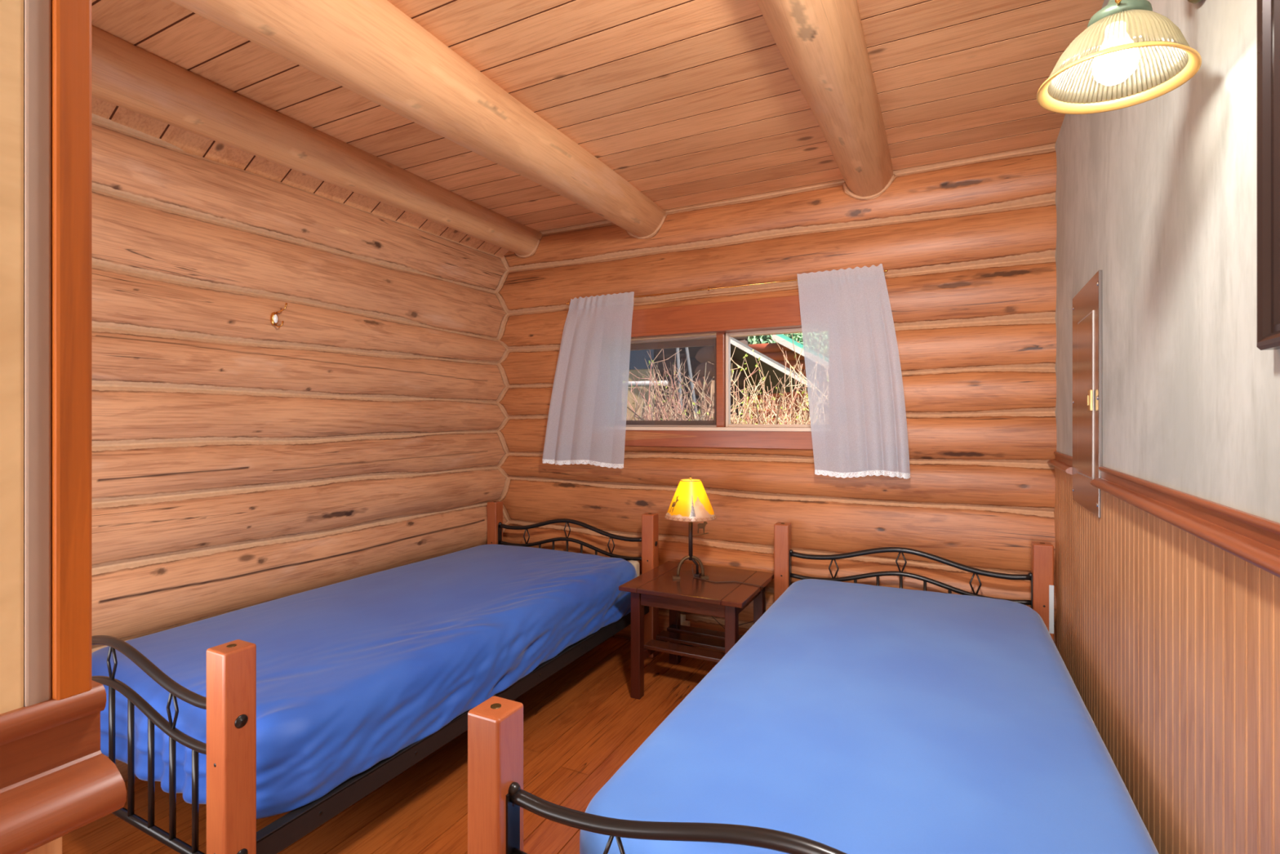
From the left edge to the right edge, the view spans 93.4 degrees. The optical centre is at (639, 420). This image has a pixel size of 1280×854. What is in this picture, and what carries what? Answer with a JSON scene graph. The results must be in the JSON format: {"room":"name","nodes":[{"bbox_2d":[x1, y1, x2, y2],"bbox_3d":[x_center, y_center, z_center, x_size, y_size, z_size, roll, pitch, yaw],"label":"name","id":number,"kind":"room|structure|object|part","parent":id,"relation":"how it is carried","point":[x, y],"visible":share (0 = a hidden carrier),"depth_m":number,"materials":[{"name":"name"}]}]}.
{"room":"cabin bedroom","nodes":[
{"label":"cabin bedroom","id":0,"kind":"room"},
{"bbox_2d":[0,0,62,853],"bbox_3d":[-1.832,0.025,-0.234,2.339,2.410,2.334,0,0,27],"label":"wall","id":1,"kind":"structure","parent":0,"point":[25,25],"depth_m":0.27,"materials":[{"name":"beige paint"}]},
{"bbox_2d":[0,680,126,853],"bbox_3d":[-0.749,0.157,-0.698,0.036,0.062,2.204,0,0,27],"label":"trim","id":2,"kind":"structure","parent":1,"relation":"attached to","point":[56,780],"depth_m":0.27,"materials":[{"name":"brown wood"}]},
{"bbox_2d":[51,0,91,700],"bbox_3d":[-0.319,-0.521,0.307,0.130,1.298,0.014,0,0,27],"label":"trim","id":3,"kind":"structure","parent":1,"relation":"attached to","point":[71,20],"depth_m":0.28,"materials":[{"name":"brown wood"}]},
{"bbox_2d":[91,113,509,782],"bbox_3d":[-1.619,-0.120,2.568,0.318,2.700,3.330,0,0,27],"label":"wall","id":4,"kind":"structure","parent":0,"point":[240,460],"depth_m":2.45,"materials":[{"name":"brown wood"}]},
{"bbox_2d":[270,302,287,327],"bbox_3d":[-1.472,-0.430,2.460,0.066,0.100,0.033,0,0,27],"label":"coat hook","id":5,"kind":"object","parent":4,"relation":"attached to","point":[273,317],"visible":1,"depth_m":2.46,"materials":[{"name":"gold metal"}]},
{"bbox_3d":[-1.496,-0.417,2.471,0.012,0.057,0.030,0,0,27],"label":"plate","id":6,"kind":"part","parent":5,"relation":"part of","materials":[{"name":"gold metal"}]},
{"bbox_2d":[62,635,717,853],"bbox_3d":[-0.707,1.236,0.820,3.600,0.012,5.430,0,0,27],"label":"floor","id":7,"kind":"structure","parent":0,"point":[582,722],"depth_m":2.06,"materials":[{"name":"brown wood"}]},
{"bbox_2d":[91,500,658,853],"bbox_3d":[-0.878,0.858,2.467,1.114,0.744,2.151,0,0,27],"label":"frame","id":8,"kind":"object","parent":7,"relation":"on","point":[229,703],"visible":0.56,"depth_m":1.42,"materials":[{"name":"brown wood"}]},
{"bbox_3d":[-1.346,0.773,1.538,0.981,0.443,0.032,0,0,27],"label":"arched rail","id":9,"kind":"part","parent":8,"relation":"part of","materials":[{"name":"black metal"}]},
{"bbox_3d":[-0.883,0.859,1.305,0.069,0.743,0.069,0,0,27],"label":"post","id":10,"kind":"part","parent":8,"relation":"part of","materials":[{"name":"brown wood"}]},
{"bbox_2d":[91,544,639,818],"bbox_3d":[-0.880,0.814,2.462,1.095,0.254,1.994,0,0,27],"label":"mattress","id":11,"kind":"object","parent":8,"relation":"on","point":[352,673],"visible":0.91,"depth_m":1.89,"materials":[{"name":"blue fabric"}]},
{"bbox_3d":[-0.420,0.963,2.237,0.034,0.058,2.013,0,0,27],"label":"rail","id":12,"kind":"part","parent":8,"relation":"part of","materials":[{"name":"metal"}]},
{"bbox_3d":[-0.872,0.859,3.630,0.069,0.743,0.069,0,0,27],"label":"post","id":13,"kind":"part","parent":8,"relation":"part of","materials":[{"name":"brown wood"}]},
{"bbox_3d":[-0.410,0.773,3.397,0.981,0.443,0.032,0,0,27],"label":"arched rail","id":14,"kind":"part","parent":8,"relation":"part of","materials":[{"name":"black metal"}]},
{"bbox_3d":[0.053,0.859,3.164,0.069,0.743,0.069,0,0,27],"label":"post","id":15,"kind":"part","parent":8,"relation":"part of","materials":[{"name":"brown wood"}]},
{"bbox_2d":[618,560,773,699],"bbox_3d":[0.278,0.980,2.779,0.563,0.500,0.542,0,0,27],"label":"nightstand","id":16,"kind":"object","parent":7,"relation":"on","point":[656,587],"visible":0.75,"depth_m":2.67,"materials":[{"name":"brown wood"}]},
{"bbox_3d":[-0.011,0.990,2.690,0.046,0.480,0.046,0,0,27],"label":"leg","id":17,"kind":"part","parent":16,"relation":"part of","materials":[{"name":"brown wood"}]},
{"bbox_3d":[0.177,0.990,3.065,0.046,0.480,0.046,0,0,27],"label":"leg","id":18,"kind":"part","parent":16,"relation":"part of","materials":[{"name":"brown wood"}]},
{"bbox_2d":[664,475,765,628],"bbox_3d":[0.367,0.644,2.806,0.465,0.777,0.382,0,0,27],"label":"table lamp","id":19,"kind":"object","parent":16,"relation":"on","point":[690,503],"visible":1,"depth_m":2.74,"materials":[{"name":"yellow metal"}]},
{"bbox_3d":[0.234,0.537,2.793,0.019,0.215,0.018,0,0,27],"label":"stem","id":20,"kind":"part","parent":19,"relation":"part of","materials":[{"name":"metal"}]},
{"bbox_3d":[0.234,0.361,2.793,0.236,0.172,0.236,0,0,27],"label":"lamp shade","id":21,"kind":"part","parent":19,"relation":"part of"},
{"bbox_3d":[0.259,0.678,2.820,0.032,0.104,0.080,0,0,27],"label":"leg","id":22,"kind":"part","parent":19,"relation":"part of","materials":[{"name":"metal"}]},
{"bbox_3d":[0.418,0.851,2.835,0.400,0.363,0.284,0,0,27],"label":"power cord","id":23,"kind":"part","parent":19,"relation":"part of","materials":[{"name":"black plastic"}]},
{"bbox_3d":[0.379,0.990,2.493,0.046,0.480,0.046,0,0,27],"label":"leg","id":24,"kind":"part","parent":16,"relation":"part of","materials":[{"name":"brown wood"}]},
{"bbox_3d":[0.568,0.990,2.868,0.046,0.480,0.046,0,0,27],"label":"leg","id":25,"kind":"part","parent":16,"relation":"part of","materials":[{"name":"brown wood"}]},
{"bbox_2d":[467,521,1054,853],"bbox_3d":[0.677,0.858,1.712,1.110,0.744,2.121,0,0,27],"label":"frame","id":26,"kind":"object","parent":7,"relation":"on","point":[497,798],"visible":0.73,"depth_m":1.00,"materials":[{"name":"brown wood"}]},
{"bbox_3d":[-0.246,0.859,1.028,0.069,0.743,0.069,0,0,27],"label":"post","id":27,"kind":"part","parent":26,"relation":"part of","materials":[{"name":"brown wood"}]},
{"bbox_3d":[0.215,0.773,0.796,0.977,0.443,0.032,0,0,27],"label":"arched rail","id":28,"kind":"part","parent":26,"relation":"part of","materials":[{"name":"black metal"}]},
{"bbox_3d":[0.677,0.859,2.861,0.069,0.743,0.069,0,0,27],"label":"post","id":29,"kind":"part","parent":26,"relation":"part of","materials":[{"name":"brown wood"}]},
{"bbox_2d":[579,578,1158,853],"bbox_3d":[0.707,0.812,1.724,0.972,0.254,1.942,0,0,27],"label":"mattress","id":30,"kind":"object","parent":26,"relation":"on","point":[849,717],"visible":0.98,"depth_m":1.29,"materials":[{"name":"blue fabric"}]},
{"bbox_3d":[1.138,0.773,2.629,0.977,0.443,0.032,0,0,27],"label":"arched rail","id":31,"kind":"part","parent":26,"relation":"part of","materials":[{"name":"black metal"}]},
{"bbox_3d":[1.599,0.859,2.397,0.069,0.743,0.069,0,0,27],"label":"post","id":32,"kind":"part","parent":26,"relation":"part of","materials":[{"name":"brown wood"}]},
{"bbox_2d":[91,0,1104,257],"bbox_3d":[-0.605,-1.086,1.021,3.800,0.368,5.880,0,0,27],"label":"ceiling","id":33,"kind":"structure","parent":0,"point":[691,103],"depth_m":2.07,"materials":[{"name":"brown wood"}]},
{"bbox_2d":[91,25,542,255],"bbox_3d":[-1.448,-1.089,2.241,0.228,0.229,3.400,0,0,27],"label":"ceiling beam","id":34,"kind":"structure","parent":33,"relation":"attached to","point":[126,75],"depth_m":2.22,"materials":[{"name":"brown wood"}]},
{"bbox_2d":[169,0,666,237],"bbox_3d":[-0.728,-1.075,1.878,0.334,0.344,3.400,0,0,27],"label":"ceiling beam","id":35,"kind":"structure","parent":33,"relation":"attached to","point":[371,49],"depth_m":1.81,"materials":[{"name":"brown wood"}]},
{"bbox_2d":[755,0,893,196],"bbox_3d":[0.315,-1.150,1.353,0.284,0.278,3.401,0,0,27],"label":"ceiling beam","id":36,"kind":"structure","parent":33,"relation":"attached to","point":[822,44],"depth_m":1.85,"materials":[{"name":"brown wood"}]},
{"bbox_2d":[495,143,1056,652],"bbox_3d":[0.450,-0.120,3.227,3.700,2.700,0.291,0,0,27],"label":"wall","id":37,"kind":"structure","parent":0,"point":[966,247],"depth_m":2.83,"materials":[{"name":"brown wood"}]},
{"bbox_2d":[680,613,689,626],"bbox_3d":[0.224,1.076,3.193,0.085,0.090,0.045,0,0,27],"label":"wall outlet","id":38,"kind":"object","parent":37,"relation":"attached to","point":[683,622],"visible":0.42,"depth_m":3.19,"materials":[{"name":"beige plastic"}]},
{"bbox_3d":[0.214,1.076,3.210,0.053,0.090,0.023,0,0,27],"label":"plate","id":39,"kind":"part","parent":38,"relation":"part of","materials":[{"name":"beige plastic"}]},
{"bbox_2d":[624,294,813,449],"bbox_3d":[0.395,-0.236,3.268,1.345,0.753,0.267,0,0,27],"label":"window","id":40,"kind":"structure","parent":37,"relation":"in","point":[710,324],"depth_m":3.17,"materials":[{"name":"brown wood"}]},
{"bbox_3d":[0.118,-0.212,3.373,0.676,0.492,0.014,0,0,27],"label":"screen frame","id":41,"kind":"part","parent":40,"relation":"part of","materials":[{"name":"wood"}]},
{"bbox_3d":[0.132,-0.206,3.399,0.670,0.476,0.040,0,0,27],"label":"sash","id":42,"kind":"part","parent":40,"relation":"part of","materials":[{"name":"clear glass"}]},
{"bbox_3d":[0.382,-0.160,3.180,0.014,0.106,0.035,0,0,27],"label":"handle","id":43,"kind":"part","parent":40,"relation":"part of","materials":[{"name":"beige wood"}]},
{"bbox_3d":[0.395,0.043,3.268,1.285,0.018,0.267,0,0,27],"label":"sill","id":44,"kind":"part","parent":40,"relation":"part of","materials":[{"name":"beige wood"}]},
{"bbox_3d":[0.703,-0.215,3.083,0.544,0.498,0.040,0,0,27],"label":"frame","id":45,"kind":"part","parent":40,"relation":"part of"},
{"bbox_2d":[565,268,888,305],"bbox_3d":[0.357,-0.675,3.120,1.720,0.023,0.085,0,0,27],"label":"curtain rod","id":46,"kind":"object","parent":37,"relation":"attached to","point":[885,270],"visible":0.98,"depth_m":3.06,"materials":[{"name":"gold metal"}]},
{"bbox_2d":[542,291,634,468],"bbox_3d":[-0.296,-0.222,3.385,0.578,0.964,0.054,0,0,23],"label":"curtain","id":47,"kind":"object","parent":46,"relation":"hanging from","point":[588,411],"visible":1,"depth_m":3.37,"materials":[{"name":"white fabric"}]},
{"bbox_3d":[-0.324,0.239,3.386,0.526,0.043,0.034,0,0,23],"label":"lace trim","id":48,"kind":"part","parent":47,"relation":"part of","materials":[{"name":"fabric"}]},
{"bbox_3d":[0.343,-0.673,3.091,1.702,0.007,0.007,0,0,27],"label":"rod","id":49,"kind":"part","parent":46,"relation":"part of","materials":[{"name":"gold metal"}]},
{"bbox_2d":[796,263,910,479],"bbox_3d":[0.964,-0.221,2.753,0.495,0.964,0.050,0,0,31],"label":"curtain","id":50,"kind":"object","parent":46,"relation":"hanging from","point":[854,375],"visible":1,"depth_m":2.74,"materials":[{"name":"white fabric"}]},
{"bbox_3d":[0.997,0.240,2.722,0.406,0.041,0.033,0,0,31],"label":"lace trim","id":51,"kind":"part","parent":50,"relation":"part of","materials":[{"name":"fabric"}]},
{"bbox_2d":[1053,0,1279,853],"bbox_3d":[0.529,0.025,0.159,0.106,2.410,5.500,0,0,28],"label":"wall","id":52,"kind":"structure","parent":0,"point":[1168,638],"depth_m":1.07,"materials":[{"name":"paint"}]},
{"bbox_2d":[1047,451,1072,475],"bbox_3d":[1.603,0.157,2.297,0.036,0.062,0.515,0,0,28],"label":"trim","id":53,"kind":"structure","parent":52,"relation":"attached to","point":[1064,462],"depth_m":2.24,"materials":[{"name":"brown wood"}]},
{"bbox_2d":[1071,270,1102,517],"bbox_3d":[1.375,-0.074,1.872,0.023,0.688,0.444,0,0,28],"label":"electrical panel","id":54,"kind":"object","parent":52,"relation":"attached to","point":[1086,308],"visible":0.99,"depth_m":1.79,"materials":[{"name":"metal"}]},
{"bbox_3d":[1.364,-0.074,1.848,0.003,0.478,0.243,0,0,28],"label":"door","id":55,"kind":"part","parent":54,"relation":"part of","materials":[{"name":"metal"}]},
{"bbox_2d":[1036,0,1202,114],"bbox_3d":[0.765,-0.656,0.953,0.238,0.278,0.254,0,0,27],"label":"wall sconce","id":56,"kind":"object","parent":52,"relation":"attached to","point":[1128,54],"visible":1,"depth_m":0.93,"materials":[{"name":"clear glass"}]},
{"bbox_3d":[0.738,-0.570,0.936,0.058,0.092,0.058,0,0,27],"label":"bulb","id":57,"kind":"part","parent":56,"relation":"part of","materials":[{"name":"white glass"}]},
{"bbox_3d":[0.884,-0.735,0.968,0.038,0.120,0.120,0,0,27],"label":"wall plate","id":58,"kind":"part","parent":56,"relation":"part of","materials":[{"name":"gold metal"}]},
{"bbox_2d":[1090,466,1279,577],"bbox_3d":[0.276,0.157,-0.196,0.036,0.062,4.235,0,0,28],"label":"trim","id":59,"kind":"structure","parent":52,"relation":"attached to","point":[1255,540],"depth_m":0.93,"materials":[{"name":"brown wood"}]},
{"bbox_2d":[1256,0,1279,350],"bbox_3d":[0.638,-0.569,0.486,0.020,0.962,0.602,0,0,28],"label":"picture frame","id":60,"kind":"object","parent":52,"relation":"attached to","point":[1268,11],"visible":1,"depth_m":0.74,"materials":[{"name":"brown wood"}]},
{"label":"outside","id":61,"kind":"structure","parent":0,"visible":0},
{"bbox_3d":[6.161,0.920,21.127,36.000,1.620,36.720,0,0,27],"label":"ground","id":62,"kind":"structure","parent":61,"visible":0},
{"bbox_2d":[626,336,807,424],"bbox_3d":[-2.599,-0.840,12.304,13.067,4.844,6.359,0,0,27],"label":"log cabin","id":63,"kind":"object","parent":62,"relation":"on","point":[698,357],"visible":0.12,"depth_m":8.22,"materials":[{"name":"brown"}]},
{"bbox_3d":[-0.048,-0.197,8.819,0.583,1.104,0.050,0,0,27],"label":"plywood panel","id":64,"kind":"part","parent":63,"relation":"part of","materials":[{"name":"beige wood"}]},
{"bbox_3d":[-0.050,-0.980,8.814,0.583,0.463,0.060,0,0,27],"label":"dark pane","id":65,"kind":"part","parent":63,"relation":"part of","materials":[{"name":"clear glass"}]},
{"bbox_3d":[-0.102,-0.488,8.001,1.022,0.079,0.070,0,0,27],"label":"porch rail","id":66,"kind":"part","parent":63,"relation":"part of","materials":[{"name":"white wood"}]},
{"bbox_2d":[626,347,809,424],"bbox_3d":[0.727,0.564,6.059,4.202,2.549,3.227,0,0,21],"label":"shrub","id":67,"kind":"object","parent":62,"relation":"on","point":[658,415],"visible":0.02,"depth_m":5.26,"materials":[{"name":"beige plant"}]},
{"bbox_2d":[626,334,810,424],"bbox_3d":[1.325,0.560,5.186,5.281,2.704,2.989,0,0,27],"label":"dry grass","id":68,"kind":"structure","parent":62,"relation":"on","point":[777,409],"depth_m":4.76,"materials":[{"name":"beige plant"}]},
{"bbox_2d":[660,349,808,424],"bbox_3d":[1.804,0.419,6.806,4.435,2.294,3.004,0,0,27],"label":"shrub","id":69,"kind":"object","parent":62,"relation":"on","point":[761,401],"visible":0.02,"depth_m":6.14,"materials":[{"name":"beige plant"}]},
{"bbox_2d":[684,376,789,424],"bbox_3d":[0.799,0.529,6.042,3.151,2.064,2.305,0,0,27],"label":"shrub","id":70,"kind":"object","parent":62,"relation":"on","point":[713,376],"visible":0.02,"depth_m":5.34,"materials":[{"name":"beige plant"}]},
{"bbox_2d":[746,333,803,344],"bbox_3d":[3.610,-1.108,16.808,4.070,5.082,2.889,0,0,-4],"label":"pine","id":71,"kind":"object","parent":62,"relation":"on","point":[766,339],"visible":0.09,"depth_m":16.11,"materials":[{"name":"green plant"}]},
{"bbox_2d":[747,333,810,424],"bbox_3d":[6.814,-0.226,16.034,7.416,3.960,6.030,0,0,27],"label":"cabin","id":72,"kind":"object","parent":62,"relation":"on","point":[771,350],"visible":0.1,"depth_m":14.86,"materials":[{"name":"brown wood"}]}
]}

